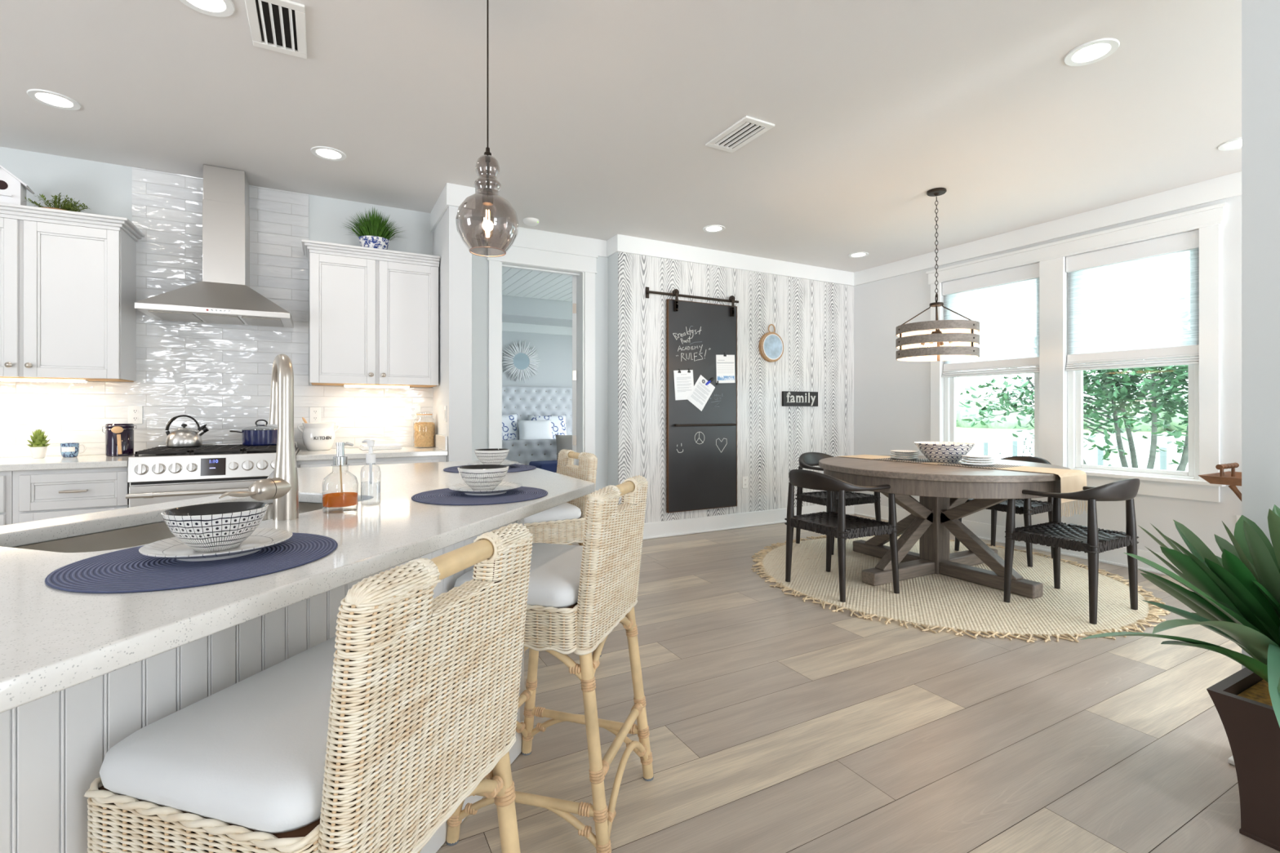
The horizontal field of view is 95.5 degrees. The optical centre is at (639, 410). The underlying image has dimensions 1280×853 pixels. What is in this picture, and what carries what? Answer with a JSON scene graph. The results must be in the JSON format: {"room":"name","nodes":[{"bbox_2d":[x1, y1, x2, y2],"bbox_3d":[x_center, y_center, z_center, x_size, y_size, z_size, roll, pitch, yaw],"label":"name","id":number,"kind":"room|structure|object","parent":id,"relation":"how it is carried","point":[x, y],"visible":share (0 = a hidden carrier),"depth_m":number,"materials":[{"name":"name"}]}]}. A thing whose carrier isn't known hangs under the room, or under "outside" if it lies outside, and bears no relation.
{"room":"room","nodes":[
{"label":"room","id":0,"kind":"room"},
{"bbox_2d":[0,146,432,387],"bbox_3d":[-3.819,-0.201,3.529,4.865,2.743,0.150,0,0,-29],"label":"wall","id":1,"kind":"structure","parent":0,"point":[105,188],"depth_m":3.71,"materials":[{"name":"white paint"}]},
{"bbox_2d":[0,381,132,457],"bbox_3d":[-4.550,0.068,3.043,2.916,0.506,0.008,0,0,-29],"label":"tile","id":2,"kind":"structure","parent":1,"relation":"attached to","point":[67,412],"depth_m":3.58,"materials":[{"name":"white tile"}]},
{"bbox_2d":[0,202,144,382],"bbox_3d":[-3.531,-0.664,3.373,0.940,0.954,0.383,0,0,-29],"label":"upper cabinet","id":3,"kind":"object","parent":1,"relation":"attached to","point":[68,278],"visible":1,"depth_m":3.34,"materials":[{"name":"white paint"}]},
{"bbox_2d":[0,164,34,205],"bbox_3d":[-3.589,-1.253,3.280,0.212,0.224,0.163,0,0,-35],"label":"birdhouse","id":4,"kind":"object","parent":3,"relation":"on","point":[12,189],"visible":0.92,"depth_m":3.26,"materials":[{"name":"white wood"}]},
{"bbox_2d":[23,192,88,211],"bbox_3d":[-3.402,-1.204,3.407,0.282,0.125,0.264,0,0,-29],"label":"potted herb","id":5,"kind":"object","parent":3,"relation":"on","point":[68,206],"visible":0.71,"depth_m":3.38,"materials":[{"name":"green plant"}]},
{"bbox_2d":[134,164,293,328],"bbox_3d":[-2.699,-1.079,3.756,0.772,0.983,0.498,0,0,-29],"label":"range hood","id":6,"kind":"object","parent":1,"relation":"attached to","point":[224,295],"visible":1,"depth_m":3.72,"materials":[{"name":"silver metal"}]},
{"bbox_2d":[132,166,308,453],"bbox_3d":[-2.836,-0.625,3.975,0.986,1.891,0.009,0,0,-29],"label":"tile","id":7,"kind":"structure","parent":1,"relation":"attached to","point":[218,375],"depth_m":3.92,"materials":[{"name":"white tile"}]},
{"bbox_2d":[301,239,439,387],"bbox_3d":[-1.950,-0.664,4.233,0.883,0.954,0.383,0,0,-29],"label":"upper cabinet","id":8,"kind":"object","parent":1,"relation":"attached to","point":[374,312],"visible":1,"depth_m":4.10,"materials":[{"name":"white paint"}]},
{"bbox_2d":[342,207,405,249],"bbox_3d":[-1.932,-1.313,4.219,0.470,0.342,0.468,0,0,-29],"label":"potted grass","id":9,"kind":"object","parent":8,"relation":"on","point":[373,233],"depth_m":4.13,"materials":[{"name":"green plant"}]},
{"bbox_2d":[358,235,389,249],"bbox_3d":[-1.927,-1.192,4.211,0.208,0.099,0.208,0,0,-29],"label":"pot","id":10,"kind":"object","parent":9,"relation":"attached to","point":[380,242],"depth_m":4.14,"materials":[{"name":"ceramic"}]},
{"bbox_2d":[308,385,432,448],"bbox_3d":[-2.025,0.068,4.416,0.860,0.506,0.008,0,0,-29],"label":"tile","id":11,"kind":"structure","parent":1,"relation":"attached to","point":[377,415],"depth_m":4.40,"materials":[{"name":"white tile"}]},
{"bbox_2d":[430,182,475,232],"bbox_3d":[-1.417,-1.496,4.360,0.194,0.151,0.725,0,0,-29],"label":"trim","id":12,"kind":"structure","parent":1,"relation":"attached to","point":[452,194],"depth_m":4.07,"materials":[{"name":"white paint"}]},
{"bbox_2d":[432,205,471,462],"bbox_3d":[-1.453,-0.201,4.426,0.154,2.743,0.835,0,0,-29],"label":"wall column","id":13,"kind":"structure","parent":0,"point":[453,390],"depth_m":4.07,"materials":[{"name":"white paint"}]},
{"bbox_2d":[502,330,572,387],"bbox_3d":[-1.913,-0.429,10.629,5.600,3.200,0.100,0,0,-29],"label":"wall","id":14,"kind":"structure","parent":0,"point":[554,352],"depth_m":10.66,"materials":[{"name":"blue paint"}]},
{"bbox_2d":[502,340,539,382],"bbox_3d":[-2.144,-0.892,10.398,0.753,0.769,0.083,0,0,-29],"label":"sunburst mirror","id":15,"kind":"object","parent":14,"relation":"attached to","point":[521,362],"visible":0.99,"depth_m":10.38,"materials":[{"name":"white mirror"}]},
{"bbox_2d":[502,322,572,335],"bbox_3d":[-1.972,-1.496,10.528,5.400,0.153,0.020,0,0,-29],"label":"trim","id":16,"kind":"structure","parent":14,"relation":"attached to","point":[506,326],"depth_m":10.57,"materials":[{"name":"white paint"}]},
{"bbox_2d":[502,266,572,302],"bbox_3d":[-0.578,-1.924,8.281,3.900,0.090,3.900,0,0,-29],"label":"planks","id":17,"kind":"object","parent":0,"point":[515,282],"visible":0.2,"depth_m":8.63,"materials":[{"name":"white paint"}]},
{"bbox_2d":[471,219,617,492],"bbox_3d":[-0.882,-0.201,5.018,1.374,2.743,0.366,0,0,-29],"label":"door frame","id":18,"kind":"structure","parent":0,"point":[519,256],"depth_m":5.11,"materials":[{"name":"white paint"}]},
{"bbox_2d":[0,0,1241,327],"bbox_3d":[-0.790,-1.736,3.441,10.300,0.327,13.600,0,0,-29],"label":"ceiling","id":19,"kind":"structure","parent":0,"point":[603,114],"depth_m":3.02,"materials":[{"name":"white paint"}]},
{"bbox_2d":[26,88,80,110],"bbox_3d":[-2.954,-1.571,2.932,0.194,0.010,0.194,0,0,-29],"label":"recessed light","id":20,"kind":"object","parent":19,"relation":"in","point":[49,98],"visible":1,"depth_m":2.92,"materials":[{"name":"white paint"}]},
{"bbox_2d":[179,0,235,17],"bbox_3d":[-1.662,-1.571,2.215,0.194,0.010,0.194,0,0,-29],"label":"recessed light","id":21,"kind":"object","parent":19,"relation":"in","point":[217,8],"visible":1,"depth_m":2.25,"materials":[{"name":"beige plastic"}]},
{"bbox_2d":[244,0,306,58],"bbox_3d":[-1.474,-1.564,2.363,0.200,0.014,0.380,0,0,-29],"label":"ceiling vent","id":22,"kind":"object","parent":19,"relation":"in","point":[277,25],"visible":1,"depth_m":2.36,"materials":[{"name":"white plastic"}]},
{"bbox_2d":[310,146,346,160],"bbox_3d":[-1.899,-1.571,3.543,0.194,0.010,0.194,0,0,-29],"label":"recessed light","id":23,"kind":"object","parent":19,"relation":"in","point":[326,153],"visible":1,"depth_m":3.54,"materials":[{"name":"beige plastic"}]},
{"bbox_2d":[455,0,519,257],"bbox_3d":[-0.563,-1.079,2.147,0.226,0.986,0.226,0,0,-29],"label":"pendant lamp","id":24,"kind":"object","parent":19,"relation":"hanging from","point":[487,194],"visible":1,"depth_m":2.14,"materials":[{"name":"clear glass"}]},
{"bbox_2d":[481,160,493,205],"bbox_3d":[-0.563,-0.844,2.147,0.042,0.157,0.042,0,0,-29],"label":"socket","id":25,"kind":"object","parent":24,"relation":"attached to","point":[487,200],"depth_m":2.14,"materials":[{"name":"silver metal"}]},
{"bbox_2d":[705,115,774,152],"bbox_3d":[0.561,-1.564,3.300,0.200,0.014,0.380,0,0,-29],"label":"ceiling vent","id":26,"kind":"object","parent":19,"relation":"in","point":[748,128],"visible":1,"depth_m":3.28,"materials":[{"name":"white plastic"}]},
{"bbox_2d":[895,187,979,361],"bbox_3d":[2.117,-0.974,4.144,0.532,1.195,0.536,0,0,-29],"label":"chandelier","id":27,"kind":"object","parent":19,"relation":"hanging from","point":[914,344],"visible":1,"depth_m":4.01,"materials":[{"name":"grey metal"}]},
{"bbox_2d":[1063,38,1119,66],"bbox_3d":[1.976,-1.571,2.545,0.194,0.010,0.194,0,0,-29],"label":"recessed light","id":28,"kind":"object","parent":19,"relation":"in","point":[1095,51],"visible":1,"depth_m":2.54,"materials":[{"name":"beige plastic"}]},
{"bbox_2d":[608,251,853,523],"bbox_3d":[1.081,-0.201,6.079,3.090,2.743,0.355,0,0,-29],"label":"wall","id":29,"kind":"structure","parent":0,"point":[814,320],"depth_m":5.89,"materials":[{"name":"wood"}]},
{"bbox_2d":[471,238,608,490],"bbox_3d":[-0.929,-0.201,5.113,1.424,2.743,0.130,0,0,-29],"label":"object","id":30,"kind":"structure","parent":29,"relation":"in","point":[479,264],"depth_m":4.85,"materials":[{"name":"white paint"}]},
{"bbox_2d":[572,275,576,465],"bbox_3d":[-0.636,-0.044,5.738,0.040,2.410,0.744,0,0,-5],"label":"door","id":31,"kind":"structure","parent":29,"relation":"in","point":[574,277],"depth_m":5.37,"materials":[{"name":"white paint"}]},
{"bbox_2d":[645,286,738,512],"bbox_3d":[0.523,-0.096,5.519,1.027,2.079,0.092,0,0,-29],"label":"chalkboard","id":32,"kind":"object","parent":29,"relation":"attached to","point":[701,446],"visible":1,"depth_m":5.56,"materials":[{"name":"paint"}]},
{"bbox_2d":[673,368,693,399],"bbox_3d":[0.418,-0.250,5.458,0.232,0.301,0.012,0,0,-29],"label":"paper sheet","id":33,"kind":"object","parent":32,"relation":"attached to","point":[683,380],"visible":1,"depth_m":5.46,"materials":[{"name":"white paper"}]},
{"bbox_2d":[686,374,715,411],"bbox_3d":[0.585,-0.172,5.552,0.330,0.350,0.002,0,0,-29],"label":"paper sheet","id":34,"kind":"object","parent":32,"relation":"attached to","point":[700,393],"visible":1,"depth_m":5.55,"materials":[{"name":"white paper"}]},
{"bbox_2d":[715,352,735,384],"bbox_3d":[0.842,-0.414,5.689,0.231,0.316,0.012,0,0,-29],"label":"paper sheet","id":35,"kind":"object","parent":32,"relation":"attached to","point":[725,364],"visible":1,"depth_m":5.69,"materials":[{"name":"white paper"}]},
{"bbox_2d":[616,234,853,285],"bbox_3d":[1.109,-1.496,5.881,2.990,0.151,0.020,0,0,-29],"label":"trim","id":36,"kind":"structure","parent":29,"relation":"attached to","point":[624,243],"depth_m":5.74,"materials":[{"name":"white paint"}]},
{"bbox_2d":[642,504,853,539],"bbox_3d":[1.129,1.097,5.886,2.990,0.146,0.030,0,0,-29],"label":"baseboard","id":37,"kind":"structure","parent":29,"relation":"attached to","point":[655,530],"depth_m":5.71,"materials":[{"name":"white paint"}]},
{"bbox_2d":[759,324,783,362],"bbox_3d":[1.362,-0.703,6.003,0.309,0.392,0.050,0,0,-29],"label":"round wall mirror","id":38,"kind":"object","parent":29,"relation":"attached to","point":[771,344],"visible":1,"depth_m":5.98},
{"bbox_2d":[782,391,817,406],"bbox_3d":[1.712,-0.129,6.202,0.494,0.156,0.031,0,0,-29],"label":"wall sign","id":39,"kind":"object","parent":29,"relation":"attached to","point":[789,398],"visible":1,"depth_m":6.18,"materials":[{"name":"grey wood"}]},
{"bbox_2d":[435,514,1279,852],"bbox_3d":[0.288,1.231,0.831,9.500,0.120,8.949,0,0,-29],"label":"floor","id":40,"kind":"structure","parent":0,"point":[778,722],"depth_m":2.11,"materials":[{"name":"brown wood"}]},
{"bbox_2d":[0,471,12,525],"bbox_3d":[-3.707,0.742,3.119,0.668,0.859,0.668,0,0,-29],"label":"base cabinet","id":41,"kind":"object","parent":40,"relation":"on","point":[6,477],"visible":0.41,"depth_m":3.02,"materials":[{"name":"white paint"}]},
{"bbox_2d":[0,453,141,471],"bbox_3d":[-3.511,0.293,3.233,1.163,0.035,0.646,0,0,-29],"label":"countertop","id":42,"kind":"structure","parent":41,"relation":"on","point":[6,464],"depth_m":3.17,"materials":[{"name":"stone"}]},
{"bbox_2d":[26,429,49,458],"bbox_3d":[-3.524,0.191,3.406,0.098,0.170,0.098,0,0,-29],"label":"potted succulent","id":43,"kind":"object","parent":42,"relation":"on","point":[38,446],"visible":1,"depth_m":3.39,"materials":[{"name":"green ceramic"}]},
{"bbox_2d":[102,423,136,456],"bbox_3d":[-3.198,0.176,3.572,0.138,0.199,0.138,0,0,6],"label":"canister","id":44,"kind":"object","parent":42,"relation":"on","point":[127,434],"visible":0.85,"depth_m":3.53,"materials":[{"name":"metal"}]},
{"bbox_2d":[105,429,133,456],"bbox_3d":[-3.198,0.194,3.572,0.132,0.164,0.132,0,0,-29],"label":"jar","id":45,"kind":"object","parent":44,"relation":"on","point":[126,435],"depth_m":3.53,"materials":[{"name":"purple ceramic"}]},
{"bbox_2d":[12,466,129,524],"bbox_3d":[-3.204,0.742,3.393,0.475,0.859,0.668,0,0,-29],"label":"base cabinet","id":46,"kind":"object","parent":40,"relation":"on","point":[37,495],"visible":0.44,"depth_m":3.12,"materials":[{"name":"white paint"}]},
{"bbox_2d":[125,441,298,507],"bbox_3d":[-2.625,0.696,3.663,0.796,0.950,0.726,0,0,-29],"label":"range","id":47,"kind":"object","parent":40,"relation":"on","point":[162,473],"visible":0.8,"depth_m":3.37,"materials":[{"name":"silver metal"}]},
{"bbox_2d":[165,414,208,447],"bbox_3d":[-2.878,0.125,3.675,0.184,0.202,0.194,0,0,20],"label":"kettle","id":48,"kind":"object","parent":47,"relation":"on","point":[184,437],"visible":1,"depth_m":3.63,"materials":[{"name":"silver metal"}]},
{"bbox_2d":[138,447,297,456],"bbox_3d":[-2.645,0.263,3.701,0.784,0.008,0.600,0,0,-29],"label":"cooktop","id":49,"kind":"object","parent":47,"relation":"in","point":[248,451],"depth_m":3.48,"materials":[{"name":"black metal"}]},
{"bbox_2d":[229,419,277,445],"bbox_3d":[-2.519,0.141,3.866,0.272,0.170,0.221,0,0,10],"label":"stock pot","id":50,"kind":"object","parent":47,"relation":"on","point":[250,437],"visible":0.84,"depth_m":3.78,"materials":[{"name":"blue metal"}]},
{"bbox_2d":[0,518,524,852],"bbox_3d":[-1.139,0.742,1.071,1.337,0.859,4.108,0,0,4],"label":"kitchen island","id":51,"kind":"object","parent":40,"relation":"on","point":[53,747],"visible":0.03,"depth_m":0.83,"materials":[{"name":"white paint"}]},
{"bbox_2d":[0,459,595,713],"bbox_3d":[-1.047,0.293,1.073,1.607,0.035,4.514,0,0,3],"label":"island countertop","id":52,"kind":"structure","parent":51,"relation":"on","point":[52,640],"depth_m":1.01,"materials":[{"name":"stone"}]},
{"bbox_2d":[12,502,326,552],"bbox_3d":[-1.141,0.413,1.557,0.444,0.204,0.824,0,0,16],"label":"sink","id":53,"kind":"object","parent":52,"relation":"in","point":[133,536],"visible":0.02,"depth_m":1.52,"materials":[{"name":"silver metal"}]},
{"bbox_2d":[44,532,337,593],"bbox_3d":[-0.810,0.274,1.091,0.430,0.003,0.430,0,0,39],"label":"placemat","id":54,"kind":"object","parent":52,"relation":"on","point":[127,570],"visible":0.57,"depth_m":1.00,"materials":[{"name":"blue fabric"}]},
{"bbox_2d":[138,528,293,561],"bbox_3d":[-0.808,0.261,1.120,0.239,0.022,0.239,0,0,39],"label":"plate","id":55,"kind":"object","parent":54,"relation":"on","point":[173,548],"visible":0.71,"depth_m":1.10,"materials":[{"name":"white ceramic"}]},
{"bbox_2d":[160,501,268,551],"bbox_3d":[-0.813,0.225,1.117,0.167,0.076,0.167,0,0,39],"label":"bowl","id":56,"kind":"object","parent":55,"relation":"on","point":[224,526],"visible":1,"depth_m":1.08,"materials":[{"name":"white ceramic"}]},
{"bbox_2d":[218,354,298,520],"bbox_3d":[-0.935,0.062,1.482,0.113,0.428,0.332,0,0,-14],"label":"faucet","id":57,"kind":"object","parent":52,"relation":"on","point":[282,488],"visible":1,"depth_m":1.47,"materials":[{"name":"silver metal"}]},
{"bbox_2d":[321,441,358,513],"bbox_3d":[-0.828,0.180,1.605,0.089,0.189,0.089,0,0,33],"label":"soap dispenser","id":58,"kind":"object","parent":52,"relation":"on","point":[338,500],"visible":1,"depth_m":1.59,"materials":[{"name":"clear glass"}]},
{"bbox_2d":[321,465,358,513],"bbox_3d":[-0.828,0.211,1.605,0.089,0.128,0.089,0,0,33],"label":"bottle","id":59,"kind":"object","parent":58,"relation":"attached to","point":[338,500],"depth_m":1.58,"materials":[{"name":"clear glass"}]},
{"bbox_2d":[360,439,381,505],"bbox_3d":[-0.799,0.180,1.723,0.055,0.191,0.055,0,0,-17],"label":"pump bottle","id":60,"kind":"object","parent":52,"relation":"on","point":[371,456],"visible":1,"depth_m":1.72,"materials":[{"name":"clear glass"}]},
{"bbox_2d":[411,486,547,505],"bbox_3d":[-0.520,0.274,1.908,0.430,0.003,0.430,0,0,31],"label":"placemat","id":61,"kind":"object","parent":52,"relation":"on","point":[446,496],"visible":0.64,"depth_m":1.83,"materials":[{"name":"blue fabric"}]},
{"bbox_2d":[448,481,522,495],"bbox_3d":[-0.515,0.261,1.940,0.239,0.022,0.239,0,0,31],"label":"plate","id":62,"kind":"object","parent":61,"relation":"on","point":[503,487],"visible":0.81,"depth_m":1.93,"materials":[{"name":"white ceramic"}]},
{"bbox_2d":[457,464,509,490],"bbox_3d":[-0.524,0.225,1.946,0.167,0.076,0.167,0,0,31],"label":"bowl","id":63,"kind":"object","parent":62,"relation":"on","point":[478,477],"visible":0.98,"depth_m":1.90,"materials":[{"name":"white ceramic"}]},
{"bbox_2d":[443,464,536,472],"bbox_3d":[-0.714,0.274,2.776,0.430,0.003,0.430,0,0,12],"label":"placemat","id":64,"kind":"object","parent":52,"relation":"on","point":[515,468],"visible":0.47,"depth_m":2.74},
{"bbox_2d":[467,460,518,466],"bbox_3d":[-0.708,0.261,2.808,0.239,0.022,0.239,0,0,12],"label":"plate","id":65,"kind":"object","parent":64,"relation":"on","point":[508,463],"visible":0.27,"depth_m":2.86,"materials":[{"name":"white ceramic"}]},
{"bbox_2d":[474,448,509,464],"bbox_3d":[-0.717,0.225,2.814,0.167,0.076,0.167,0,0,12],"label":"bowl","id":66,"kind":"object","parent":65,"relation":"on","point":[493,455],"visible":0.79,"depth_m":2.76,"materials":[{"name":"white ceramic"}]},
{"bbox_2d":[84,523,533,852],"bbox_3d":[-0.462,0.687,0.934,0.470,0.969,0.487,0,0,16],"label":"bar stool","id":67,"kind":"object","parent":40,"relation":"on","point":[369,738],"visible":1,"depth_m":0.76,"materials":[{"name":"wicker"}]},
{"bbox_2d":[98,635,337,834],"bbox_3d":[-0.504,0.473,0.946,0.358,0.060,0.473,0,0,16],"label":"seat cushion","id":68,"kind":"object","parent":67,"relation":"on","point":[248,757],"depth_m":0.75,"materials":[{"name":"white fabric"}]},
{"bbox_2d":[296,455,447,467],"bbox_3d":[-1.890,0.742,4.107,0.915,0.859,0.668,0,0,-29],"label":"base cabinet","id":69,"kind":"object","parent":40,"relation":"on","point":[326,463],"visible":0.03,"depth_m":3.87,"materials":[{"name":"white paint"}]},
{"bbox_2d":[295,434,448,461],"bbox_3d":[-1.893,0.243,4.114,0.914,0.135,0.646,0,0,-29],"label":"countertop","id":70,"kind":"structure","parent":69,"relation":"on","point":[441,442],"depth_m":3.93,"materials":[{"name":"stone"}]},
{"bbox_2d":[297,422,340,450],"bbox_3d":[-2.273,0.180,4.114,0.208,0.192,0.207,0,0,21],"label":"crock","id":71,"kind":"object","parent":70,"relation":"on","point":[316,436],"visible":1,"depth_m":4.04,"materials":[{"name":"white ceramic"}]},
{"bbox_2d":[413,411,435,448],"bbox_3d":[-1.639,0.141,4.419,0.160,0.269,0.160,0,0,-29],"label":"glass jar","id":72,"kind":"object","parent":70,"relation":"on","point":[424,433],"visible":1,"depth_m":4.36,"materials":[{"name":"brown"}]},
{"bbox_2d":[446,475,653,852],"bbox_3d":[-0.239,0.687,1.723,0.470,0.969,0.487,0,0,16],"label":"bar stool","id":73,"kind":"object","parent":40,"relation":"on","point":[577,594],"visible":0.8,"depth_m":1.54,"materials":[{"name":"wicker"}]},
{"bbox_2d":[453,542,582,608],"bbox_3d":[-0.281,0.473,1.736,0.358,0.060,0.473,0,0,16],"label":"seat cushion","id":74,"kind":"object","parent":73,"relation":"on","point":[555,570],"depth_m":1.57,"materials":[{"name":"white fabric"}]},
{"bbox_2d":[524,448,601,657],"bbox_3d":[-0.489,0.687,2.848,0.470,0.969,0.487,0,0,-29],"label":"bar stool","id":75,"kind":"object","parent":40,"relation":"on","point":[563,523],"visible":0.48,"depth_m":2.68,"materials":[{"name":"wicker"}]},
{"bbox_2d":[524,502,581,523],"bbox_3d":[-0.527,0.473,2.827,0.358,0.060,0.473,0,0,-29],"label":"seat cushion","id":76,"kind":"object","parent":75,"relation":"on","point":[566,513],"depth_m":2.65,"materials":[{"name":"white fabric"}]},
{"bbox_2d":[751,535,1170,642],"bbox_3d":[2.101,1.160,4.209,2.566,0.026,2.556,0,0,-32],"label":"rug","id":77,"kind":"object","parent":40,"relation":"on","point":[939,601],"visible":0.73,"depth_m":3.62,"materials":[{"name":"fabric"}]},
{"bbox_2d":[795,452,880,555],"bbox_3d":[1.688,0.768,5.037,0.604,0.786,0.581,0,0,-29],"label":"dining chair","id":78,"kind":"object","parent":77,"relation":"on","point":[808,460],"visible":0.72,"depth_m":5.01,"materials":[{"name":"brown wood"}]},
{"bbox_2d":[784,469,899,602],"bbox_3d":[1.294,0.768,3.841,0.581,0.786,0.604,0,0,-29],"label":"dining chair","id":79,"kind":"object","parent":77,"relation":"on","point":[840,525],"visible":0.98,"depth_m":3.69,"materials":[{"name":"brown wood"}]},
{"bbox_2d":[818,455,1070,598],"bbox_3d":[2.136,0.770,4.213,1.604,0.778,1.604,0,0,-29],"label":"dining table","id":80,"kind":"object","parent":77,"relation":"on","point":[943,491],"visible":0.84,"depth_m":3.92,"materials":[{"name":"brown wood"}]},
{"bbox_2d":[835,454,1087,517],"bbox_3d":[2.221,0.510,4.260,0.374,0.268,1.661,0,0,-33],"label":"table runner","id":81,"kind":"object","parent":80,"relation":"on","point":[1071,480],"visible":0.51,"depth_m":3.65,"materials":[{"name":"beige fabric"}]},
{"bbox_2d":[913,441,975,462],"bbox_3d":[2.249,0.307,4.298,0.410,0.141,0.410,0,0,-29],"label":"serving bowl","id":82,"kind":"object","parent":81,"relation":"on","point":[935,451],"visible":0.99,"depth_m":4.18,"materials":[{"name":"white ceramic"}]},
{"bbox_2d":[954,456,1053,567],"bbox_3d":[2.976,0.768,4.693,0.581,0.786,0.604,0,0,-29],"label":"dining chair","id":83,"kind":"object","parent":77,"relation":"on","point":[1027,507],"visible":0.38,"depth_m":4.56,"materials":[{"name":"black wood"}]},
{"bbox_2d":[1003,478,1139,624],"bbox_3d":[2.591,0.768,3.462,0.604,0.786,0.581,0,0,-29],"label":"dining chair","id":84,"kind":"object","parent":77,"relation":"on","point":[1093,540],"visible":0.98,"depth_m":3.38,"materials":[{"name":"black wood"}]},
{"bbox_2d":[1198,462,1241,501],"bbox_3d":[3.829,0.752,3.382,0.488,0.845,0.728,0,0,-29],"label":"tray table","id":85,"kind":"object","parent":40,"relation":"on","point":[1233,478],"visible":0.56,"depth_m":3.56,"materials":[{"name":"brown wood"}]},
{"bbox_2d":[1198,471,1241,486],"bbox_3d":[3.829,0.421,3.382,0.488,0.050,0.728,0,0,-29],"label":"tray","id":86,"kind":"object","parent":85,"relation":"on","point":[1233,478],"depth_m":3.54,"materials":[{"name":"brown wood"}]},
{"bbox_2d":[1206,667,1279,851],"bbox_3d":[1.828,0.976,1.562,0.350,0.390,0.350,0,0,-29],"label":"planter","id":87,"kind":"object","parent":40,"relation":"on","point":[1242,700],"visible":0.96,"depth_m":1.58,"materials":[{"name":"brown metal"}]},
{"bbox_2d":[1080,504,1279,727],"bbox_3d":[1.614,0.505,1.396,1.083,0.629,0.810,0,0,-29],"label":"leaf plant","id":88,"kind":"object","parent":87,"relation":"in","point":[1235,596],"visible":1,"depth_m":1.56,"materials":[{"name":"green plant"}]},
{"bbox_2d":[853,171,1241,558],"bbox_3d":[4.291,-0.201,3.303,0.225,2.743,8.300,0,0,-29],"label":"wall","id":89,"kind":"structure","parent":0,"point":[892,397],"depth_m":4.71,"materials":[{"name":"white paint"}]},
{"bbox_2d":[942,262,1039,377],"bbox_3d":[3.178,-0.791,5.294,0.049,0.931,0.889,0,0,-29],"label":"roman shade","id":90,"kind":"object","parent":89,"relation":"attached to","point":[1005,303],"visible":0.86,"depth_m":5.20,"materials":[{"name":"white fabric"}]},
{"bbox_2d":[943,295,1039,459],"bbox_3d":[3.238,-0.389,5.327,0.100,1.740,0.897,0,0,-29],"label":"window","id":91,"kind":"structure","parent":89,"relation":"attached to","point":[949,384],"depth_m":5.64,"materials":[{"name":"white paint"}]},
{"bbox_2d":[853,503,1181,577],"bbox_3d":[4.301,1.097,3.154,0.030,0.146,7.830,0,0,-29],"label":"baseboard","id":92,"kind":"structure","parent":89,"relation":"attached to","point":[1117,557],"depth_m":4.88,"materials":[{"name":"white paint"}]},
{"bbox_2d":[1065,229,1199,371],"bbox_3d":[3.677,-0.791,4.376,0.049,0.931,0.825,0,0,-29],"label":"roman shade","id":93,"kind":"object","parent":89,"relation":"attached to","point":[1139,301],"visible":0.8,"depth_m":4.33,"materials":[{"name":"white fabric"}]},
{"bbox_2d":[1067,355,1199,479],"bbox_3d":[3.737,-0.389,4.409,0.100,1.740,0.833,0,0,-29],"label":"window","id":94,"kind":"structure","parent":89,"relation":"attached to","point":[1075,378],"depth_m":4.48,"materials":[{"name":"white paint"}]},
{"bbox_2d":[1241,0,1279,669],"bbox_3d":[2.975,-0.201,0.214,0.130,2.743,3.932,0,0,-29],"label":"wall partition","id":95,"kind":"structure","parent":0,"point":[1260,19],"depth_m":1.87,"materials":[{"name":"white paint"}]},
{"bbox_3d":[-0.758,1.232,8.297,5.600,0.118,5.300,0,0,-29],"label":"floor","id":96,"kind":"structure","parent":0,"visible":0},
{"bbox_2d":[502,386,572,465],"bbox_3d":[-1.538,0.321,9.312,2.160,1.500,2.490,0,0,-29],"label":"bed","id":97,"kind":"object","parent":96,"relation":"on","point":[523,402],"visible":0.34,"depth_m":10.27,"materials":[{"name":"grey fabric"}]},
{"bbox_2d":[502,413,519,439],"bbox_3d":[-2.430,0.301,9.948,0.720,0.504,0.255,0,0,-29],"label":"pillow","id":98,"kind":"object","parent":97,"relation":"on","point":[509,422],"visible":0.27,"depth_m":9.96,"materials":[{"name":"fabric"}]},
{"bbox_2d":[516,419,553,439],"bbox_3d":[-1.808,0.341,10.059,0.620,0.376,0.238,0,0,-29],"label":"pillow","id":99,"kind":"object","parent":97,"relation":"on","point":[528,429],"visible":0.91,"depth_m":9.97,"materials":[{"name":"white fabric"}]},
{"bbox_2d":[527,414,566,439],"bbox_3d":[-1.640,0.311,10.378,0.720,0.484,0.251,0,0,-29],"label":"pillow","id":100,"kind":"object","parent":97,"relation":"on","point":[557,422],"visible":0.34,"depth_m":10.36,"materials":[{"name":"fabric"}]},
{"label":"outside","id":101,"kind":"structure","parent":0,"visible":0},
{"bbox_2d":[955,426,1186,434],"bbox_3d":[37.163,1.671,31.606,84.500,0.100,100.000,0,0,-29],"label":"ground","id":102,"kind":"structure","parent":101,"point":[1084,430],"depth_m":50.16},
{"bbox_2d":[955,389,1187,431],"bbox_3d":[40.361,0.700,49.258,10.857,5.730,93.027,0,0,-29],"label":"tree line","id":103,"kind":"object","parent":102,"relation":"on","point":[1011,421],"visible":0.06,"depth_m":52.56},
{"bbox_2d":[955,356,1187,471],"bbox_3d":[5.310,0.145,5.950,1.654,2.971,4.146,0,0,-29],"label":"tree","id":104,"kind":"object","parent":102,"relation":"on","point":[1120,388],"visible":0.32,"depth_m":6.10,"materials":[{"name":"green plant"}]},
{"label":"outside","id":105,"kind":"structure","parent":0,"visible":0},
{"bbox_2d":[955,428,1187,471],"bbox_3d":[22.231,1.615,23.481,42.500,0.009,100.000,0,0,-29],"label":"fence","id":106,"kind":"object","parent":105,"point":[997,439],"depth_m":27.30,"materials":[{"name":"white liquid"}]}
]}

